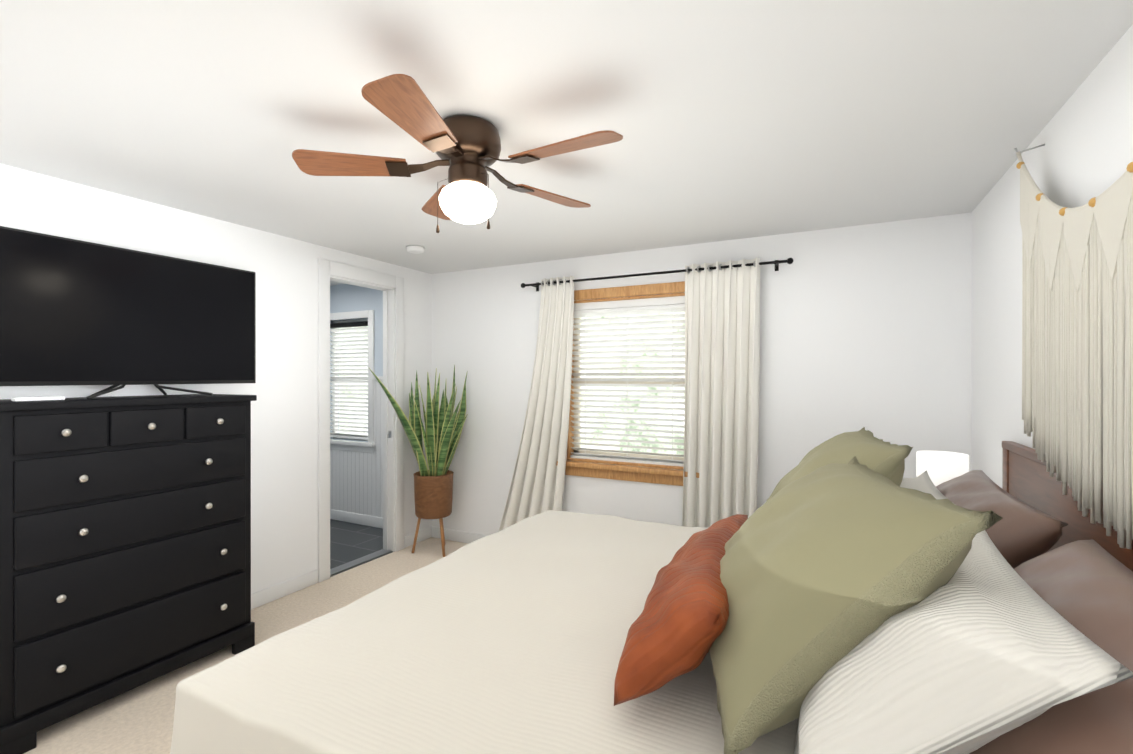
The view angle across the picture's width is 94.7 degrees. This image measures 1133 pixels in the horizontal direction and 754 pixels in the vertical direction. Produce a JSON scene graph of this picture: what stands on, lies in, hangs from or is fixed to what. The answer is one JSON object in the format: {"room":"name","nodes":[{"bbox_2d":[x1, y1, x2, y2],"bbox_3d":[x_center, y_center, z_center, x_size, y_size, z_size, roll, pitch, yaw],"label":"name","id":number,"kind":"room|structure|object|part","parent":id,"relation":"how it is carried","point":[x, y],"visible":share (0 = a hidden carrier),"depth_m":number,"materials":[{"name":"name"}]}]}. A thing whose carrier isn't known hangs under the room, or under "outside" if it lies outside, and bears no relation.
{"room":"bedroom","nodes":[
{"label":"bedroom","id":0,"kind":"room"},
{"bbox_2d":[0,164,431,593],"bbox_3d":[-2.345,0.256,2.559,0.120,2.350,4.800,0,0,27],"label":"wall","id":1,"kind":"structure","parent":0,"point":[284,474],"depth_m":3.33,"materials":[{"name":"white paint"}]},
{"bbox_2d":[251,569,317,609],"bbox_3d":[-2.516,1.384,2.075,0.014,0.095,3.480,0,0,27],"label":"baseboard","id":2,"kind":"structure","parent":1,"relation":"attached to","point":[277,591],"depth_m":3.39,"materials":[{"name":"white wood"}]},
{"bbox_2d":[318,258,403,582],"bbox_3d":[-1.596,0.302,4.018,0.138,2.255,0.810,0,0,27],"label":"door frame","id":3,"kind":"structure","parent":1,"relation":"attached to","point":[391,287],"depth_m":4.26,"materials":[{"name":"white wood"}]},
{"bbox_2d":[404,526,431,547],"bbox_3d":[-1.286,1.382,4.501,0.014,0.095,0.320,0,0,27],"label":"baseboard","id":4,"kind":"structure","parent":1,"relation":"attached to","point":[424,534],"depth_m":4.51,"materials":[{"name":"white wood"}]},
{"bbox_2d":[24,537,467,753],"bbox_3d":[-0.491,1.462,1.620,4.038,0.060,4.800,0,0,27],"label":"floor carpet","id":5,"kind":"object","parent":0,"point":[139,719],"visible":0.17,"depth_m":2.44,"materials":[{"name":"beige carpet"}]},
{"bbox_2d":[0,394,256,753],"bbox_3d":[-2.061,0.764,2.443,0.468,1.335,0.974,0,0,27],"label":"dresser","id":6,"kind":"object","parent":5,"relation":"on","point":[125,543],"visible":0.98,"depth_m":2.24,"materials":[{"name":"black wood"}]},
{"bbox_2d":[11,396,64,401],"bbox_3d":[-2.131,0.088,2.108,0.040,0.015,0.150,0,0,27],"label":"remote","id":7,"kind":"object","parent":6,"relation":"on","point":[16,399],"visible":0.98,"depth_m":2.09,"materials":[{"name":"white plastic"}]},
{"bbox_2d":[0,226,255,398],"bbox_3d":[-2.028,-0.254,2.498,0.240,0.698,1.120,0,0,27],"label":"tv","id":8,"kind":"object","parent":6,"relation":"on","point":[75,312],"visible":1,"depth_m":2.42,"materials":[{"name":"black plastic"}]},
{"bbox_2d":[368,365,467,556],"bbox_3d":[-1.093,0.664,4.159,0.585,1.536,0.748,0,0,27],"label":"plant","id":9,"kind":"object","parent":5,"relation":"on","point":[433,487],"visible":1,"depth_m":4.17,"materials":[{"name":"green plant"}]},
{"bbox_2d":[413,470,453,518],"bbox_3d":[-1.088,0.957,4.277,0.320,0.345,0.320,0,0,27],"label":"plant pot","id":10,"kind":"object","parent":9,"relation":"on","point":[433,490],"depth_m":4.15,"materials":[{"name":"wood"}]},
{"bbox_2d":[170,427,1132,753],"bbox_3d":[0.402,0.822,1.772,2.264,1.221,2.130,0,0,27],"label":"bed","id":11,"kind":"object","parent":5,"relation":"on","point":[850,593],"visible":1,"depth_m":1.18,"materials":[{"name":"white fabric"}]},
{"bbox_3d":[1.393,0.853,1.270,0.041,1.160,2.130,0,0,27],"label":"headboard","id":12,"kind":"part","parent":11,"relation":"part of","materials":[{"name":"brown wood"}]},
{"bbox_3d":[1.827,1.119,2.575,0.443,0.625,0.460,0,0,27],"label":"nightstand","id":13,"kind":"object","parent":5,"relation":"on","visible":0},
{"bbox_2d":[916,451,968,485],"bbox_3d":[1.845,0.591,2.565,0.210,0.429,0.210,0,0,27],"label":"lamp","id":14,"kind":"object","parent":13,"relation":"on","point":[940,467],"visible":0.29,"depth_m":2.49,"materials":[{"name":"white"}]},
{"bbox_2d":[0,0,1132,285],"bbox_3d":[-1.338,-0.958,2.131,6.013,0.080,4.950,0,0,27],"label":"ceiling","id":15,"kind":"structure","parent":0,"point":[740,118],"depth_m":1.76,"materials":[{"name":"white paint"}]},
{"bbox_2d":[406,245,424,253],"bbox_3d":[-1.069,-0.901,3.693,0.128,0.036,0.128,0,0,27],"label":"smoke detector","id":16,"kind":"object","parent":15,"relation":"attached to","point":[416,249],"visible":1,"depth_m":3.65,"materials":[{"name":"white plastic"}]},
{"bbox_2d":[292,74,622,232],"bbox_3d":[-0.330,-0.720,1.901,1.122,0.392,1.163,0,0,27],"label":"ceiling fan","id":17,"kind":"object","parent":15,"relation":"hanging from","point":[466,149],"visible":0.98,"depth_m":1.83,"materials":[{"name":"brown wood"}]},
{"bbox_3d":[-0.767,-0.760,1.873,0.385,0.006,0.148,0,-12,-7],"label":"blade","id":18,"kind":"part","parent":17,"relation":"part of","materials":[{"name":"brown wood"}]},
{"bbox_3d":[-0.440,-0.760,1.523,0.148,0.006,0.385,-12,-2,11],"label":"blade","id":19,"kind":"part","parent":17,"relation":"part of","materials":[{"name":"brown wood"}]},
{"label":"blade","id":20,"kind":"part","parent":17,"relation":"part of","materials":[{"name":"brown wood"}]},
{"bbox_3d":[-0.363,-0.634,1.923,0.210,0.132,0.210,0,0,27],"label":"globe","id":21,"kind":"part","parent":17,"relation":"part of","materials":[{"name":"white glass"}]},
{"bbox_3d":[-0.066,-0.760,2.201,0.385,0.006,0.148,0,12,-43],"label":"blade","id":22,"kind":"part","parent":17,"relation":"part of","materials":[{"name":"brown wood"}]},
{"bbox_3d":[-0.006,-0.760,1.726,0.385,0.006,0.148,0,12,29],"label":"blade","id":23,"kind":"part","parent":17,"relation":"part of","materials":[{"name":"brown wood"}]},
{"bbox_2d":[330,212,971,534],"bbox_3d":[-0.253,0.255,4.273,6.013,2.350,0.150,0,0,27],"label":"wall","id":24,"kind":"structure","parent":0,"point":[868,327],"depth_m":3.34,"materials":[{"name":"white paint"}]},
{"bbox_2d":[330,310,382,527],"bbox_3d":[-2.060,0.394,5.139,1.705,2.070,0.160,0,0,27],"label":"bathroom window","id":25,"kind":"structure","parent":24,"relation":"in","point":[357,446],"depth_m":5.04,"materials":[{"name":"white wood"}]},
{"bbox_2d":[330,321,367,328],"bbox_3d":[-2.148,-0.519,5.193,0.592,0.045,0.054,0,0,27],"label":"blind headrail","id":26,"kind":"object","parent":25,"relation":"attached to","point":[349,324],"visible":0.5,"depth_m":5.16,"materials":[{"name":"black plastic"}]},
{"bbox_2d":[330,327,367,439],"bbox_3d":[-2.147,0.061,5.194,0.584,1.095,0.041,0,0,27],"label":"window blinds","id":27,"kind":"object","parent":25,"relation":"attached to","point":[345,337],"visible":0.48,"depth_m":5.20,"materials":[{"name":"white plastic"}]},
{"bbox_3d":[-2.081,0.711,5.099,1.705,1.435,0.030,0,0,27],"label":"bathroom trim cap rail","id":28,"kind":"part","parent":25,"relation":"part of","materials":[{"name":"white wood"}]},
{"bbox_2d":[330,380,382,517],"bbox_3d":[-2.077,0.679,5.107,1.705,1.300,0.012,0,0,27],"label":"beadboard","id":29,"kind":"object","parent":24,"relation":"attached to","point":[356,482],"visible":0.29,"depth_m":5.05,"materials":[{"name":"white wood"}]},
{"bbox_2d":[432,526,487,543],"bbox_3d":[0.516,1.383,3.792,3.870,0.095,0.014,0,0,27],"label":"baseboard","id":30,"kind":"structure","parent":24,"relation":"attached to","point":[453,535],"depth_m":4.53,"materials":[{"name":"white wood"}]},
{"bbox_2d":[556,281,698,485],"bbox_3d":[0.460,0.048,3.878,1.180,1.425,0.210,0,0,27],"label":"window","id":31,"kind":"structure","parent":24,"relation":"in","point":[656,474],"depth_m":3.86,"materials":[{"name":"brown wood"}]},
{"bbox_2d":[570,308,684,466],"bbox_3d":[0.459,0.071,3.878,0.936,1.117,0.051,0,0,27],"label":"window blinds","id":32,"kind":"object","parent":31,"relation":"attached to","point":[668,462],"visible":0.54,"depth_m":3.87,"materials":[{"name":"white plastic"}]},
{"bbox_3d":[0.483,0.030,3.925,0.940,1.200,0.055,0,0,27],"label":"sash frame","id":33,"kind":"part","parent":31,"relation":"part of","materials":[{"name":"beige plastic"}]},
{"bbox_2d":[574,304,684,313],"bbox_3d":[0.459,-0.501,3.877,0.936,0.023,0.048,0,0,27],"label":"blind headrail","id":34,"kind":"object","parent":31,"relation":"attached to","point":[632,309],"visible":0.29,"depth_m":3.85,"materials":[{"name":"white plastic"}]},
{"bbox_2d":[574,296,684,310],"bbox_3d":[0.458,-0.542,3.874,0.940,0.055,0.058,0,0,27],"label":"blind valance","id":35,"kind":"object","parent":31,"relation":"attached to","point":[673,300],"visible":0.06,"depth_m":3.83,"materials":[{"name":"white plastic"}]},
{"bbox_2d":[774,260,778,270],"bbox_3d":[1.337,-0.719,3.331,0.024,0.070,0.088,0,0,27],"label":"curtain rod bracket","id":36,"kind":"object","parent":24,"relation":"attached to","point":[776,269],"depth_m":3.36,"materials":[{"name":"black metal"}]},
{"bbox_2d":[524,260,786,285],"bbox_3d":[0.525,-0.725,3.698,1.920,0.017,0.018,0,0,27],"label":"curtain rod","id":37,"kind":"object","parent":36,"relation":"on","point":[674,271],"visible":0.94,"depth_m":3.65,"materials":[{"name":"black metal"}]},
{"bbox_2d":[498,276,573,531],"bbox_3d":[-0.267,0.325,4.102,0.728,2.172,0.103,0,0,27],"label":"curtain","id":38,"kind":"object","parent":37,"relation":"hanging from","point":[537,483],"visible":0.96,"depth_m":4.02,"materials":[{"name":"white fabric"}]},
{"bbox_2d":[541,261,754,286],"bbox_3d":[0.517,-0.725,3.702,1.588,0.044,0.043,0,0,27],"label":"grommet","id":39,"kind":"object","parent":37,"relation":"hanging from","point":[698,267],"visible":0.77,"depth_m":3.51,"materials":[{"name":"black metal"}]},
{"bbox_2d":[682,257,759,527],"bbox_3d":[1.010,0.325,3.455,0.516,2.171,0.093,0,0,27],"label":"curtain","id":40,"kind":"object","parent":37,"relation":"hanging from","point":[722,374],"visible":0.67,"depth_m":3.44,"materials":[{"name":"white fabric"}]},
{"bbox_2d":[787,258,792,263],"bbox_3d":[1.395,-0.724,3.257,0.039,0.040,0.039,0,0,12],"label":"curtain rod finial","id":41,"kind":"object","parent":37,"relation":"attached to","point":[789,260],"depth_m":3.24,"materials":[{"name":"black metal"}]},
{"bbox_2d":[971,24,1132,487],"bbox_3d":[1.243,0.258,0.740,0.150,2.350,4.800,0,0,27],"label":"wall","id":42,"kind":"structure","parent":0,"point":[1083,156],"depth_m":2.20,"materials":[{"name":"white paint"}]},
{"bbox_2d":[1014,144,1132,548],"bbox_3d":[1.392,-0.220,1.297,0.088,1.271,1.455,0,0,27],"label":"macrame hanging","id":43,"kind":"object","parent":42,"relation":"attached to","point":[1077,340],"visible":1,"depth_m":1.46,"materials":[{"name":"beige fabric"}]},
{"label":"outside","id":44,"kind":"structure","parent":0,"visible":0},
{"bbox_2d":[339,312,684,454],"bbox_3d":[0.613,-0.073,6.216,10.500,6.000,0.001,0,0,27],"label":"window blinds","id":45,"kind":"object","parent":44,"point":[635,421],"depth_m":6.16,"materials":[{"name":"white plastic"}]},
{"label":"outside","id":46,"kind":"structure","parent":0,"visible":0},
{"bbox_2d":[330,519,394,576],"bbox_3d":[-2.473,1.462,4.194,1.825,0.056,2.000,0,0,27],"label":"floor","id":47,"kind":"structure","parent":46,"point":[349,541],"depth_m":4.55,"materials":[{"name":"tile"}]},
{"bbox_2d":[330,549,391,575],"bbox_3d":[-1.613,1.429,4.027,0.100,0.010,0.604,0,0,27],"label":"threshold","id":48,"kind":"object","parent":47,"relation":"on","point":[355,562],"visible":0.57,"depth_m":4.03,"materials":[{"name":"silver metal"}]}
]}

